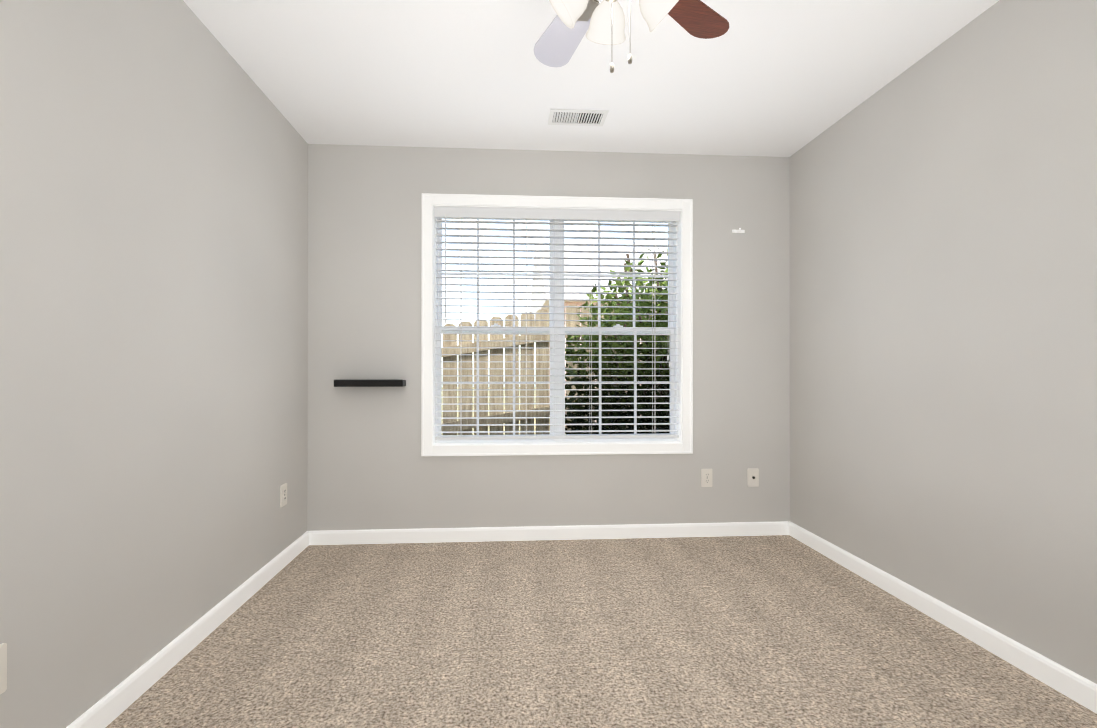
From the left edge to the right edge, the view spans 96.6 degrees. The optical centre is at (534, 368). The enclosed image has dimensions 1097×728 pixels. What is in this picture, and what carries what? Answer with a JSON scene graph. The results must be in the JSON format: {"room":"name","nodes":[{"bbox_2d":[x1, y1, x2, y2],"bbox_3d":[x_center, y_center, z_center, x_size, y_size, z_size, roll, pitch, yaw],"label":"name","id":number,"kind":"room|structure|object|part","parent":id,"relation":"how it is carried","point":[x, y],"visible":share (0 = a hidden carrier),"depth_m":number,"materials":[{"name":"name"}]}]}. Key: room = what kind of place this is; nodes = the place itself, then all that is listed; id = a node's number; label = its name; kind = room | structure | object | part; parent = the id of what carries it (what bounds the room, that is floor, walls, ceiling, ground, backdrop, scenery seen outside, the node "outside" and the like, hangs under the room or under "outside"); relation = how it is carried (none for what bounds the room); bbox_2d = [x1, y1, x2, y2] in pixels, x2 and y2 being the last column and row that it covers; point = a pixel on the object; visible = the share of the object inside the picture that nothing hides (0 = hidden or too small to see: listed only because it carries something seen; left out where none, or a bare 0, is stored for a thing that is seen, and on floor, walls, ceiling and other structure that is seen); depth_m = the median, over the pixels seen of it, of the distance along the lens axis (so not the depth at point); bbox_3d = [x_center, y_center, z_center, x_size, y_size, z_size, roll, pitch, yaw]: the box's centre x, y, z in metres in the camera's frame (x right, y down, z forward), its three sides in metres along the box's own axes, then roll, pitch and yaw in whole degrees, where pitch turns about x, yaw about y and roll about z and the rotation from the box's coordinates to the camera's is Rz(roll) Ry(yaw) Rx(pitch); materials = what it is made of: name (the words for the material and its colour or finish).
{"room":"empty bedroom","nodes":[
{"label":"empty bedroom","id":0,"kind":"room"},
{"bbox_2d":[0,0,307,727],"bbox_3d":[-1.333,-0.154,1.194,0.120,2.440,3.880,0,0,-3],"label":"wall","id":1,"kind":"structure","parent":0,"point":[153,306],"depth_m":1.58,"materials":[{"name":"paint"}]},
{"bbox_2d":[0,643,6,693],"bbox_3d":[-1.260,0.714,1.136,0.019,0.116,0.072,0,0,-3],"label":"outlet","id":2,"kind":"object","parent":1,"relation":"attached to","point":[3,667],"visible":1,"depth_m":1.16,"materials":[{"name":"white plastic"}]},
{"bbox_2d":[66,531,308,727],"bbox_3d":[-1.265,1.024,1.175,0.014,0.084,3.600,0,0,-3],"label":"baseboard","id":3,"kind":"structure","parent":1,"relation":"attached to","point":[105,711],"depth_m":1.78,"materials":[{"name":"white wood"}]},
{"bbox_2d":[280,483,286,506],"bbox_3d":[-1.357,0.685,2.646,0.010,0.116,0.072,0,0,-3],"label":"duplex electrical outlet","id":4,"kind":"object","parent":1,"relation":"attached to","point":[283,494],"visible":1,"depth_m":2.63,"materials":[{"name":"white plastic"}]},
{"bbox_2d":[307,144,789,530],"bbox_3d":[0.130,-0.149,3.147,3.038,2.440,0.160,0,0,-3],"label":"wall","id":5,"kind":"structure","parent":0,"point":[369,467],"depth_m":3.05,"materials":[{"name":"paint"}]},
{"bbox_2d":[334,380,405,386],"bbox_3d":[-0.988,0.087,2.945,0.402,0.042,0.105,0,0,-3],"label":"shelf","id":6,"kind":"object","parent":5,"relation":"attached to","point":[369,383],"visible":1,"depth_m":2.89,"materials":[{"name":"black wood"}]},
{"bbox_2d":[309,521,788,544],"bbox_3d":[0.135,1.029,3.057,3.010,0.084,0.014,0,0,-3],"label":"baseboard","id":7,"kind":"structure","parent":5,"relation":"attached to","point":[427,535],"depth_m":3.05,"materials":[{"name":"white wood"}]},
{"bbox_2d":[421,193,692,455],"bbox_3d":[0.150,-0.268,3.131,1.700,1.614,0.173,0,0,-3],"label":"window","id":8,"kind":"structure","parent":5,"relation":"in","point":[430,200],"depth_m":3.10,"materials":[{"name":"white"}]},
{"bbox_3d":[0.147,-0.271,3.182,1.498,1.406,0.034,0,0,-3],"label":"glass","id":9,"kind":"part","parent":8,"relation":"part of","materials":[{"name":"clear glass"}]},
{"bbox_3d":[0.147,-0.268,3.172,1.564,1.478,0.092,0,0,-3],"label":"window sashes","id":10,"kind":"part","parent":8,"relation":"part of","materials":[{"name":"white plastic"}]},
{"bbox_2d":[434,206,679,439],"bbox_3d":[0.152,-0.281,3.098,1.556,1.446,0.055,0,0,-3],"label":"window blinds","id":11,"kind":"object","parent":8,"relation":"attached to","point":[539,213],"visible":0.96,"depth_m":3.09,"materials":[{"name":"white plastic"}]},
{"bbox_2d":[445,214,461,435],"bbox_3d":[-0.498,-0.266,3.037,0.118,1.391,0.048,0,0,-36],"label":"blind cord","id":12,"kind":"object","parent":11,"relation":"hanging from","point":[445,214],"depth_m":3.04,"materials":[{"name":"white fabric"}]},
{"bbox_2d":[526,219,526,436],"bbox_3d":[-0.051,-0.265,3.088,0.007,1.391,0.056,0,0,-3],"label":"blind cord","id":13,"kind":"object","parent":11,"relation":"hanging from","point":[526,316],"depth_m":3.06,"materials":[{"name":"white fabric"}]},
{"bbox_2d":[591,385,591,436],"bbox_3d":[0.359,-0.265,3.113,0.007,1.391,0.056,0,0,-3],"label":"blind cord","id":14,"kind":"object","parent":11,"relation":"hanging from","point":[591,385],"depth_m":3.08,"materials":[{"name":"white fabric"}]},
{"bbox_2d":[652,221,670,433],"bbox_3d":[0.806,-0.265,3.118,0.120,1.391,0.049,0,0,27],"label":"blind cord","id":15,"kind":"object","parent":11,"relation":"hanging from","point":[652,221],"depth_m":3.14,"materials":[{"name":"white fabric"}]},
{"bbox_2d":[433,205,681,444],"bbox_3d":[0.149,-0.268,3.148,1.588,1.502,0.160,0,0,-3],"label":"liner","id":16,"kind":"object","parent":5,"relation":"attached to","point":[679,282],"visible":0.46,"depth_m":3.11,"materials":[{"name":"white"}]},
{"bbox_2d":[701,469,711,486],"bbox_3d":[1.100,0.698,3.118,0.072,0.116,0.010,0,0,-3],"label":"duplex electrical outlet","id":17,"kind":"object","parent":5,"relation":"attached to","point":[706,477],"visible":1,"depth_m":3.12,"materials":[{"name":"white plastic"}]},
{"bbox_2d":[732,228,744,232],"bbox_3d":[1.310,-0.884,3.126,0.080,0.024,0.028,0,0,-3],"label":"bracket","id":18,"kind":"object","parent":5,"relation":"attached to","point":[738,231],"visible":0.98,"depth_m":3.13,"materials":[{"name":"white"}]},
{"bbox_2d":[747,468,758,486],"bbox_3d":[1.405,0.700,3.132,0.072,0.116,0.019,0,0,-3],"label":"outlet","id":19,"kind":"object","parent":5,"relation":"attached to","point":[752,477],"visible":1,"depth_m":3.13,"materials":[{"name":"white plastic"}]},
{"bbox_2d":[183,0,998,156],"bbox_3d":[0.243,-1.434,1.293,3.278,0.120,3.880,0,0,-3],"label":"ceiling","id":20,"kind":"structure","parent":0,"point":[778,78],"depth_m":2.24,"materials":[{"name":"white paint"}]},
{"bbox_2d":[548,109,608,125],"bbox_3d":[0.234,-1.365,2.662,0.310,0.011,0.156,0,0,-3],"label":"ceiling vent","id":21,"kind":"object","parent":20,"relation":"in","point":[575,117],"visible":1,"depth_m":2.65,"materials":[{"name":"white metal"}]},
{"bbox_2d":[534,0,728,72],"bbox_3d":[0.180,-1.075,1.299,0.926,0.598,0.967,0,0,-3],"label":"ceiling fan","id":22,"kind":"object","parent":20,"relation":"hanging from","point":[562,36],"visible":1,"depth_m":1.48,"materials":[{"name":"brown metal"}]},
{"bbox_3d":[0.098,-1.104,1.609,0.190,0.033,0.339,0,0,-3],"label":"blade","id":23,"kind":"part","parent":22,"relation":"part of","materials":[{"name":"grey wood"}]},
{"bbox_3d":[0.475,-1.104,1.510,0.312,0.033,0.260,0,0,-3],"label":"blade","id":24,"kind":"part","parent":22,"relation":"part of","materials":[{"name":"brown wood"}]},
{"bbox_2d":[106,535,1096,727],"bbox_3d":[0.243,1.126,1.286,3.278,0.120,3.880,0,0,-3],"label":"floor","id":25,"kind":"structure","parent":0,"point":[779,631],"depth_m":1.85,"materials":[{"name":"carpet"}]},
{"bbox_2d":[789,0,1096,683],"bbox_3d":[1.819,-0.153,1.386,0.120,2.440,3.880,0,0,-3],"label":"wall","id":26,"kind":"structure","parent":0,"point":[943,322],"depth_m":1.95,"materials":[{"name":"paint"}]},
{"bbox_2d":[789,521,1096,713],"bbox_3d":[1.753,1.024,1.359,0.014,0.084,3.600,0,0,-3],"label":"baseboard","id":27,"kind":"structure","parent":26,"relation":"attached to","point":[1076,687],"depth_m":1.92,"materials":[{"name":"white wood"}]},
{"label":"outside","id":28,"kind":"structure","parent":0,"visible":0},
{"bbox_2d":[441,387,565,434],"bbox_3d":[-2.606,1.675,23.012,60.000,0.200,39.839,0,0,-3],"label":"ground","id":29,"kind":"structure","parent":28,"point":[488,409],"depth_m":19.61,"materials":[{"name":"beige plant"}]},
{"bbox_2d":[441,295,669,434],"bbox_3d":[0.307,0.250,4.734,9.585,3.233,0.145,0,0,-3],"label":"fence","id":30,"kind":"object","parent":29,"relation":"on","point":[500,372],"depth_m":4.75,"materials":[{"name":"brown wood"}]},
{"bbox_2d":[530,245,667,427],"bbox_3d":[5.611,-1.268,16.428,11.200,5.650,8.800,0,0,-3],"label":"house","id":31,"kind":"structure","parent":29,"relation":"on","point":[574,268],"depth_m":14.40,"materials":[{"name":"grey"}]},
{"bbox_2d":[565,247,669,433],"bbox_3d":[1.270,0.222,4.295,2.227,2.611,1.333,0,0,-3],"label":"bush","id":32,"kind":"object","parent":29,"relation":"on","point":[576,355],"depth_m":4.05,"materials":[{"name":"green plant"}]}
]}

